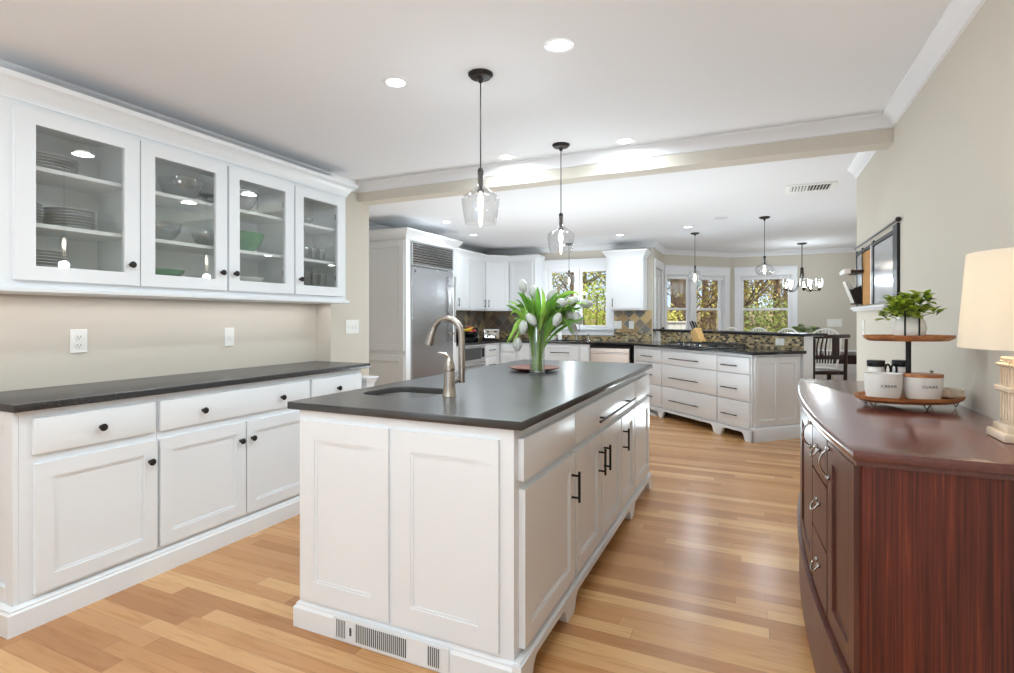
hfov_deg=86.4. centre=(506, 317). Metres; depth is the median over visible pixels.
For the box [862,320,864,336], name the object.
light switch
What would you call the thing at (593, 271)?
tree
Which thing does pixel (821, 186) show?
ceiling vent
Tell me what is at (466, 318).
backsplash
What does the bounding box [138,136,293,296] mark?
upper cabinet
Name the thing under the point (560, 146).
pendant light
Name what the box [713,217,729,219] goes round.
ceiling speaker
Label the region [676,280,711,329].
tree
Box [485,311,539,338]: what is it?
backsplash
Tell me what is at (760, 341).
backsplash
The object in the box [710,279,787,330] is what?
tree
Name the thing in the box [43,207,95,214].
dinner plate
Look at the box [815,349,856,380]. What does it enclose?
trim
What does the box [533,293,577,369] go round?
tulip
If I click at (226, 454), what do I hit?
base cabinet
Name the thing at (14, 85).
crown molding
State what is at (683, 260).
wall
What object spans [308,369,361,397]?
drawer
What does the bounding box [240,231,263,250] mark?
bowl
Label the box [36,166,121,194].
shelf
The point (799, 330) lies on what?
table plant
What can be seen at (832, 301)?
wall
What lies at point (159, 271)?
bowl
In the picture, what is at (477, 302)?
upper cabinet
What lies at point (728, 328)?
stool
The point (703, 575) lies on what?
floor
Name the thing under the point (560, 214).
socket
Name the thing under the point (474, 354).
oven
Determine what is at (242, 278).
bowl
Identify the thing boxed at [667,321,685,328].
fence
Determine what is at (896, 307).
potted plant
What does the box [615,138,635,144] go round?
recessed light
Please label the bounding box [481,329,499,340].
toaster
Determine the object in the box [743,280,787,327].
tree
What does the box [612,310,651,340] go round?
backsplash
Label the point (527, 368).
wooden tray
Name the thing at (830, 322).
light switch
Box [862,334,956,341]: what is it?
tray
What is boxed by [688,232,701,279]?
pendant light
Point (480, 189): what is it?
socket
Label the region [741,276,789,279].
rolled shade
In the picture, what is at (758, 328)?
stool
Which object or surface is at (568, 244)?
pendant light
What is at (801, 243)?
chandelier
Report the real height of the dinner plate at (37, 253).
0.016 m
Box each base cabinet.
[0,395,156,606]
[156,375,309,550]
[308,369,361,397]
[456,347,457,370]
[484,343,498,365]
[500,342,516,363]
[517,343,542,360]
[543,343,593,361]
[634,346,800,442]
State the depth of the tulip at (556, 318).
3.20 m
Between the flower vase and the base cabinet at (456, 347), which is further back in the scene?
the base cabinet at (456, 347)
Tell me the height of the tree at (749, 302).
8.361 m
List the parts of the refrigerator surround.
frame panel, frame panel, panel, crown, rail, panel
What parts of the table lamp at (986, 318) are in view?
lamp shade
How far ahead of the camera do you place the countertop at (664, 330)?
6.32 m
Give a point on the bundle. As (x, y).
(847, 285)
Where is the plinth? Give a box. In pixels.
[0,495,299,639]
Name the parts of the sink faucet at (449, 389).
lever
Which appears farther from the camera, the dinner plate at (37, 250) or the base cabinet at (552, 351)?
the base cabinet at (552, 351)
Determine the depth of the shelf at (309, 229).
4.05 m
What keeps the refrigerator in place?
on the floor
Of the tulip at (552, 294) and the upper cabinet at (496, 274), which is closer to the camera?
the tulip at (552, 294)
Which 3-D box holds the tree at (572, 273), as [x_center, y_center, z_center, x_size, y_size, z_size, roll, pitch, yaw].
[1.638,-1.537,14.220,3.382,7.128,3.925,0,0,-44]
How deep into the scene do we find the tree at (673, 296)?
18.23 m
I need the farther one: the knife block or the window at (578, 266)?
the window at (578, 266)
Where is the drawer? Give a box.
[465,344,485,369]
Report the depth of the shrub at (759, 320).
12.41 m
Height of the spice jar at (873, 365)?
0.131 m
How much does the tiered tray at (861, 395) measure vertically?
0.367 m
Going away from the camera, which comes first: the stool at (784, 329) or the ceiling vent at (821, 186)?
the ceiling vent at (821, 186)
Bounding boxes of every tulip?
[506,292,534,368]
[506,300,539,369]
[509,279,541,369]
[513,288,559,367]
[524,297,540,363]
[529,285,540,365]
[531,294,585,369]
[532,288,579,369]
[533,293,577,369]
[535,298,567,369]
[536,306,573,358]
[540,301,573,359]
[541,291,592,368]
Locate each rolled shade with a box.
[667,275,722,279]
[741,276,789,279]
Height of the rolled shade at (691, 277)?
0.053 m
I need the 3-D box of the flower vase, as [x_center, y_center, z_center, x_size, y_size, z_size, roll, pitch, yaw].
[0.181,0.191,3.251,0.112,0.305,0.112,0,0,25]
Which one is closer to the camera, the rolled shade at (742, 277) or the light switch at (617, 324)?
the light switch at (617, 324)
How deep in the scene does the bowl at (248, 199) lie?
3.42 m
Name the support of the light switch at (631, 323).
attached to the backsplash at (642, 331)
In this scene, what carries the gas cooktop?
in the countertop at (660, 344)
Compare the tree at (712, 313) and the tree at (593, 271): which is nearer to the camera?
the tree at (712, 313)
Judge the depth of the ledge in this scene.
3.41 m
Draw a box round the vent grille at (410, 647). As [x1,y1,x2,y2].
[333,614,448,672]
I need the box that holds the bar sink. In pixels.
[378,392,439,397]
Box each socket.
[75,342,82,347]
[76,334,82,339]
[477,167,483,192]
[558,213,563,229]
[763,256,765,265]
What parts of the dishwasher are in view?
handle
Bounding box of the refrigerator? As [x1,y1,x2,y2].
[411,241,455,378]
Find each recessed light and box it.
[382,76,409,88]
[498,154,515,159]
[543,37,574,52]
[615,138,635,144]
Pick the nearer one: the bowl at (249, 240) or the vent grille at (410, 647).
the vent grille at (410, 647)
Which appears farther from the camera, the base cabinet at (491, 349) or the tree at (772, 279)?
the tree at (772, 279)
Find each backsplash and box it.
[456,311,484,337]
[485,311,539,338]
[550,335,611,339]
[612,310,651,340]
[661,331,803,349]
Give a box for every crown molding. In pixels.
[0,66,358,196]
[456,248,545,263]
[602,248,650,258]
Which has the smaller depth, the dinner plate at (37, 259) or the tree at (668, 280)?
the dinner plate at (37, 259)
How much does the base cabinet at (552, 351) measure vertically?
0.884 m
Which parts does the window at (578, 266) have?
sash, sash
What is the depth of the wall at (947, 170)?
2.08 m
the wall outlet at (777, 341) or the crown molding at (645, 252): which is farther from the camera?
the crown molding at (645, 252)
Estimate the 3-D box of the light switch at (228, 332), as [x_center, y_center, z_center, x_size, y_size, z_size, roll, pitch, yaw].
[-1.856,0.126,3.611,0.012,0.122,0.072,0,0,25]
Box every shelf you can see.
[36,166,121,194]
[36,223,121,241]
[155,191,282,224]
[155,238,282,260]
[304,222,335,234]
[304,258,335,266]
[839,269,863,275]
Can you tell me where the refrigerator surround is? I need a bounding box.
[369,227,462,385]
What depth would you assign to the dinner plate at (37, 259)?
2.46 m
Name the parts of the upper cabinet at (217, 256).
door, door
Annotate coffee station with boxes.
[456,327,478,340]
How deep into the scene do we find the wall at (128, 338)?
3.08 m
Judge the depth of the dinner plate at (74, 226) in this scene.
2.57 m
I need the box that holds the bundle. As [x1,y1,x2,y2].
[842,281,853,302]
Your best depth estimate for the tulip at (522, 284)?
3.25 m
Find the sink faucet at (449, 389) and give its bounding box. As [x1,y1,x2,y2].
[425,315,464,397]
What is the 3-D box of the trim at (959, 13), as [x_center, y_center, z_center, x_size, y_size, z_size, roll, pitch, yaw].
[-0.857,-1.093,0.952,3.747,0.075,6.214,0,0,25]
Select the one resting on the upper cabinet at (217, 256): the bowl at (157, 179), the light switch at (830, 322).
the bowl at (157, 179)
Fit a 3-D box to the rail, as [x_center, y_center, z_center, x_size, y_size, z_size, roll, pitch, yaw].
[-1.830,-0.126,3.248,0.362,0.028,2.175,0,0,25]
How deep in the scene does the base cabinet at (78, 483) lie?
2.33 m
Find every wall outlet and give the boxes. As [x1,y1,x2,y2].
[70,329,86,352]
[775,338,783,345]
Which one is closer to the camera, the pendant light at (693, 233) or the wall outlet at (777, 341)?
the wall outlet at (777, 341)
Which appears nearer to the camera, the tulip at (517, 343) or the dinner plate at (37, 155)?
the dinner plate at (37, 155)
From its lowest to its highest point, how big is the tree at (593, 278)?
7.807 m
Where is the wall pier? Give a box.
[316,191,368,375]
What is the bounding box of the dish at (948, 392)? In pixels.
[942,387,964,397]
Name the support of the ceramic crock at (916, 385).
on the tiered tray at (861, 395)
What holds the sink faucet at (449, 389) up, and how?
on the island countertop at (498, 396)
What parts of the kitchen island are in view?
panel, panel, drawer, door, handle, door, handle, drawer, handle, door, door, handle, drawer, door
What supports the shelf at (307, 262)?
attached to the upper cabinet at (327, 231)
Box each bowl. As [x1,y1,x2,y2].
[155,268,184,275]
[157,179,204,198]
[212,189,258,210]
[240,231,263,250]
[240,276,263,281]
[464,331,477,341]
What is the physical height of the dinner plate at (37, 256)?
0.016 m
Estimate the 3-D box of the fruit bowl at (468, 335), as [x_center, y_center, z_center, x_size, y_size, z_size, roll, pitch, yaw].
[-0.540,0.268,7.732,0.250,0.150,0.250,0,0,25]
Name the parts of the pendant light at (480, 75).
cord, bulb, lamp shade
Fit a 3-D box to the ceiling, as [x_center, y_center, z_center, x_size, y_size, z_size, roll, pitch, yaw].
[1.517,-1.190,3.540,8.400,0.120,12.900,0,0,25]
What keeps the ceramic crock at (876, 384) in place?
on the tiered tray at (861, 395)
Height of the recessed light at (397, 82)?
0.003 m
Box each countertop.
[0,361,369,412]
[287,359,651,430]
[456,338,805,354]
[653,329,827,336]
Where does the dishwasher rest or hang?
on the floor
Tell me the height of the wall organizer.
0.441 m
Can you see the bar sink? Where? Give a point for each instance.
(399, 394)
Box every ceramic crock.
[863,372,902,398]
[903,370,943,398]
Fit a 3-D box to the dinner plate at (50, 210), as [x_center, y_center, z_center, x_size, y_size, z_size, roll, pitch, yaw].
[-2.131,-0.501,2.630,0.200,0.016,0.200,0,0,25]
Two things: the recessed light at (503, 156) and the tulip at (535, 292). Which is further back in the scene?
the recessed light at (503, 156)
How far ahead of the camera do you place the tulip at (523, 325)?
3.18 m
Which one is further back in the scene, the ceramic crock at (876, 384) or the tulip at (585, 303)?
the tulip at (585, 303)
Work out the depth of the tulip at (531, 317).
3.16 m
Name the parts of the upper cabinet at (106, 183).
knob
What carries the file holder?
attached to the wall organizer
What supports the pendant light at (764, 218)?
hanging from the ceiling
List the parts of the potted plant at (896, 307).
pot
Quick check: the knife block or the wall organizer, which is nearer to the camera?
the wall organizer
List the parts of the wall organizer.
mirror panel, cork panel, rail, mirror panel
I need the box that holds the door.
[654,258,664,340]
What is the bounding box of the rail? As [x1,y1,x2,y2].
[0,284,349,303]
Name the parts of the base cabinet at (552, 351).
drawer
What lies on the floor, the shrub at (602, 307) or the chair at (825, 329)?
the chair at (825, 329)
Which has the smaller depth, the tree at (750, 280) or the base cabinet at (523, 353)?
the base cabinet at (523, 353)
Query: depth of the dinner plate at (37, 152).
2.47 m
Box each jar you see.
[867,360,884,371]
[891,360,904,395]
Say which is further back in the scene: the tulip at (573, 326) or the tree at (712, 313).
the tree at (712, 313)
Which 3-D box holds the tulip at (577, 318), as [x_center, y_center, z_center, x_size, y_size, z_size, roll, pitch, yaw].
[0.299,0.086,3.231,0.327,0.456,0.088,0,0,-6]
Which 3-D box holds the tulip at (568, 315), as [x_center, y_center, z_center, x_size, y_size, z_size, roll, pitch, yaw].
[0.307,0.111,3.262,0.265,0.407,0.131,0,0,-22]
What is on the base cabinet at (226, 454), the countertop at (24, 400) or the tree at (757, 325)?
the countertop at (24, 400)
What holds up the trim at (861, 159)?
attached to the wall at (947, 170)
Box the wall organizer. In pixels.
[854,217,900,305]
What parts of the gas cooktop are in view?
glass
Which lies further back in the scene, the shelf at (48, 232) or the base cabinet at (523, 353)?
the base cabinet at (523, 353)
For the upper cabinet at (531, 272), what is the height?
0.786 m
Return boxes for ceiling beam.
[358,128,892,204]
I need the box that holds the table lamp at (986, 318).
[957,247,1013,443]
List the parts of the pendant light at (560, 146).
bulb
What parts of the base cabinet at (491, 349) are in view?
drawer, drawer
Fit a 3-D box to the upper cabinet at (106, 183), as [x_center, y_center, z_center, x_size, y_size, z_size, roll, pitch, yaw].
[-2.144,-0.535,2.537,0.385,0.790,0.620,0,0,25]
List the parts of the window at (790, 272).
sash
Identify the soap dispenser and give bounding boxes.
[558,332,561,339]
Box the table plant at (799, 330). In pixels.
[786,323,820,332]
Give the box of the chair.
[813,334,849,379]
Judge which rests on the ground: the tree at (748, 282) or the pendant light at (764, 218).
the tree at (748, 282)
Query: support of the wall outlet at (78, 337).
attached to the wall at (128, 338)
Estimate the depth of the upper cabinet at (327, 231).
4.08 m
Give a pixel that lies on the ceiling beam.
(881, 139)
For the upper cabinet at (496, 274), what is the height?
0.786 m
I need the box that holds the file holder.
[845,286,860,304]
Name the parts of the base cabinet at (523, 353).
door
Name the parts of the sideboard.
drawer, drawer, handle, door, handle, handle, handle, drawer, drawer, drawer, handle, rail, door, moulding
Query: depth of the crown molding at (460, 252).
8.50 m
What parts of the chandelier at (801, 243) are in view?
arm, arm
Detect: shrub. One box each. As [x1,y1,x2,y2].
[573,280,605,324]
[590,307,605,324]
[667,306,697,326]
[743,297,787,331]
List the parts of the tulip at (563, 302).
stem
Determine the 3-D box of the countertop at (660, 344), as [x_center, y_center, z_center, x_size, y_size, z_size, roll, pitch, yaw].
[1.267,0.358,7.196,4.688,0.031,2.282,0,0,25]
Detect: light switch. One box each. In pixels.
[224,328,233,345]
[345,320,358,333]
[614,321,621,328]
[629,321,633,328]
[827,319,841,326]
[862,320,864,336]
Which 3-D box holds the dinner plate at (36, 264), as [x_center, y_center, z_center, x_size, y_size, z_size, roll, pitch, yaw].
[-2.198,-0.232,2.485,0.270,0.016,0.270,0,0,25]
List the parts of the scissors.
handle, handle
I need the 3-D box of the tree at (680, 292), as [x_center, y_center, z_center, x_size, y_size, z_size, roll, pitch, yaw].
[4.204,-2.009,13.650,4.835,8.038,4.167,0,0,31]
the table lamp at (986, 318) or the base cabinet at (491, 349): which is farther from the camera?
the base cabinet at (491, 349)
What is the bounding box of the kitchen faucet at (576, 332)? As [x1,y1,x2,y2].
[575,329,579,339]
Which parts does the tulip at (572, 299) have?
stem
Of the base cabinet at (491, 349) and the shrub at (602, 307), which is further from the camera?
the shrub at (602, 307)
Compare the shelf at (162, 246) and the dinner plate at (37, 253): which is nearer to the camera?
the dinner plate at (37, 253)
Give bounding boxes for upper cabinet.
[0,96,139,290]
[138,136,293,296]
[292,182,345,299]
[456,256,468,309]
[456,259,485,310]
[484,262,508,310]
[509,262,541,310]
[607,257,646,310]
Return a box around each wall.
[0,294,315,391]
[505,248,643,340]
[647,247,662,340]
[660,331,812,378]
[663,254,730,326]
[731,252,856,349]
[857,0,1013,420]
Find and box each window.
[542,257,614,335]
[664,265,730,330]
[734,265,797,331]
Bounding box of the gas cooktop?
[665,341,748,348]
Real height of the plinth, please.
0.108 m
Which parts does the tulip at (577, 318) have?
stem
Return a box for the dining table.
[816,351,856,363]
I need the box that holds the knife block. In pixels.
[689,321,705,341]
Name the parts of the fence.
cap rail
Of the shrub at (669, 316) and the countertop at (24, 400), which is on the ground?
the shrub at (669, 316)
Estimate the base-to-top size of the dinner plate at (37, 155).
0.016 m
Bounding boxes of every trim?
[358,0,985,192]
[369,222,856,257]
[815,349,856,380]
[847,150,876,177]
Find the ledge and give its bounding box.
[850,304,888,310]
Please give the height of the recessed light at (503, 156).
0.003 m
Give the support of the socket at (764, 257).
attached to the pendant light at (764, 218)
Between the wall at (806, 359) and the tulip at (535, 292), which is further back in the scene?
the wall at (806, 359)
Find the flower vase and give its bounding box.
[529,324,544,374]
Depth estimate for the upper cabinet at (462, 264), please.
7.85 m
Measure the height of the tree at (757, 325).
6.799 m
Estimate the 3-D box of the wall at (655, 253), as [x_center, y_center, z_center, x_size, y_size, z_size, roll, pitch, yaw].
[2.329,0.065,8.515,0.120,2.390,0.980,0,0,25]
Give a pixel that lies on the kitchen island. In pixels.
(438, 547)
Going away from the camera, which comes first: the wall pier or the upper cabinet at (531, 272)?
the wall pier
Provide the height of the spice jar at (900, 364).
0.131 m
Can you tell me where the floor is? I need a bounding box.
[0,412,815,672]
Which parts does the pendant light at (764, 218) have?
cord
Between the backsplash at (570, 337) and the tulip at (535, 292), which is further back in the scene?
the backsplash at (570, 337)
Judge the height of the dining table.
0.750 m
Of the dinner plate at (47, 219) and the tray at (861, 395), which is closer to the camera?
the tray at (861, 395)
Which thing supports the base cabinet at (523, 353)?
on the floor
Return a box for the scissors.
[884,363,897,372]
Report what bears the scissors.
on the tiered tray at (861, 395)
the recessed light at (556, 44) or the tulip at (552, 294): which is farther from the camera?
the tulip at (552, 294)
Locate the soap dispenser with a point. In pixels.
(559, 333)
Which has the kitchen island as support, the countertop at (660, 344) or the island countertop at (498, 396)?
the island countertop at (498, 396)
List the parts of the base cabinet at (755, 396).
drawer, drawer, drawer, drawer, drawer, drawer, drawer, drawer, drawer, panel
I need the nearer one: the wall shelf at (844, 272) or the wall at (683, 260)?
the wall shelf at (844, 272)
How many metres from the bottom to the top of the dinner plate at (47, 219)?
0.016 m
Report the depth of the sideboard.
1.29 m
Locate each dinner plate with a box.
[36,151,77,164]
[36,154,77,167]
[36,157,77,170]
[36,160,77,172]
[36,163,77,173]
[36,249,66,254]
[36,252,66,257]
[36,255,66,259]
[36,258,66,262]
[36,261,66,265]
[36,264,66,267]
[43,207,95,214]
[43,209,95,216]
[43,212,94,219]
[43,215,95,222]
[43,218,95,225]
[43,221,95,227]
[51,224,94,229]
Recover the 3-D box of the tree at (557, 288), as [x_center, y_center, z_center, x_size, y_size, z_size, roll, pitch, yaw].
[1.324,-2.299,20.461,3.303,7.802,3.893,0,0,38]
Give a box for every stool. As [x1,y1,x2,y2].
[724,327,737,330]
[751,327,766,331]
[778,328,797,332]
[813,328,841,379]
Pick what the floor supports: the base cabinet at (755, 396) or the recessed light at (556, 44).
the base cabinet at (755, 396)
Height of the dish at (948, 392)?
0.030 m
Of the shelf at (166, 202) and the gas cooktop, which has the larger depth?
the gas cooktop
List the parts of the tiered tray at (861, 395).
post, loop handle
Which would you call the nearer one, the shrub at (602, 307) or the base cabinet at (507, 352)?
the base cabinet at (507, 352)
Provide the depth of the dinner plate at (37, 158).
2.48 m
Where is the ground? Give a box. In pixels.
[585,310,783,331]
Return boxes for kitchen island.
[293,371,651,672]
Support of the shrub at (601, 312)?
on the ground
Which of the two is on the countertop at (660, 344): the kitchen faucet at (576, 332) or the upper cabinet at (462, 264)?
the kitchen faucet at (576, 332)
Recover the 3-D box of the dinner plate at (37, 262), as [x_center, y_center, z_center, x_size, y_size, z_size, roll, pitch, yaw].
[-2.198,-0.246,2.485,0.270,0.016,0.270,0,0,25]
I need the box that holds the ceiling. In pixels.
[0,0,951,252]
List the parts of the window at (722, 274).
sash, sash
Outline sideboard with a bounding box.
[797,379,1013,672]
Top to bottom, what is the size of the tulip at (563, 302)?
0.430 m
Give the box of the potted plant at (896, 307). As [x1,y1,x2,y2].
[875,289,946,335]
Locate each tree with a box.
[552,271,605,316]
[552,271,605,321]
[552,273,569,298]
[553,272,569,299]
[583,271,676,302]
[588,271,605,311]
[605,279,779,329]
[667,279,709,328]
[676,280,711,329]
[697,275,782,329]
[697,275,784,329]
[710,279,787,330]
[743,279,781,330]
[743,280,773,326]
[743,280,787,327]
[749,280,783,329]
[768,279,787,323]
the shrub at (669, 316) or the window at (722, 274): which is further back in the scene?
the shrub at (669, 316)
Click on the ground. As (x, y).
(770, 314)
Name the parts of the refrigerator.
handle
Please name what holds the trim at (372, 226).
attached to the wall at (832, 301)
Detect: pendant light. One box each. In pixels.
[462,68,499,224]
[547,142,573,249]
[566,243,574,282]
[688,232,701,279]
[755,216,773,274]
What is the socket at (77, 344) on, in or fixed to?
attached to the wall outlet at (78, 337)
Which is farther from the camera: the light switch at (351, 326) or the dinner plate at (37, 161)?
the light switch at (351, 326)
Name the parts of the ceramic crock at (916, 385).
lid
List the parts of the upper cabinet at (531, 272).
door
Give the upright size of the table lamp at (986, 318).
0.490 m
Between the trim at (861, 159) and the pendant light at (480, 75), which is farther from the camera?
the trim at (861, 159)
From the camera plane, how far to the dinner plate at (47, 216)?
2.56 m
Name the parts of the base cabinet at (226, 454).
door, knob, drawer, knob, door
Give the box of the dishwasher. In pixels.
[590,344,633,362]
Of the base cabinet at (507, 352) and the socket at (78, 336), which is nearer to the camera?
the socket at (78, 336)
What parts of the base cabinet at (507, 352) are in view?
drawer, door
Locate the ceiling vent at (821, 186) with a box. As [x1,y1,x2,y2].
[784,181,837,193]
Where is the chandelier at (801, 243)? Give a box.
[782,242,820,291]
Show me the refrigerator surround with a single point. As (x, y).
(389, 249)
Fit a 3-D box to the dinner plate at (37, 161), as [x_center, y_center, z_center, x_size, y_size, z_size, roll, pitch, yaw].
[-2.179,-0.699,2.526,0.270,0.016,0.270,0,0,25]
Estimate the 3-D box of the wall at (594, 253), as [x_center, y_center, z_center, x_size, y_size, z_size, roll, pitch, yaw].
[0.868,0.065,8.714,2.700,2.390,0.120,0,0,25]
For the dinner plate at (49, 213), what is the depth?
2.56 m
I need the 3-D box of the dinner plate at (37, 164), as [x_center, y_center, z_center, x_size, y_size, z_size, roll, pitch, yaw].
[-2.179,-0.685,2.526,0.270,0.016,0.270,0,0,25]
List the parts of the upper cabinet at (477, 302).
door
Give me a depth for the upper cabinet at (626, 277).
7.88 m
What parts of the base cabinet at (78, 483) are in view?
panel, drawer, door, knob, knob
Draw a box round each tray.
[509,365,559,371]
[854,303,965,409]
[854,391,965,404]
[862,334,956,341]
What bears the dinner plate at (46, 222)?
on the dinner plate at (74, 226)

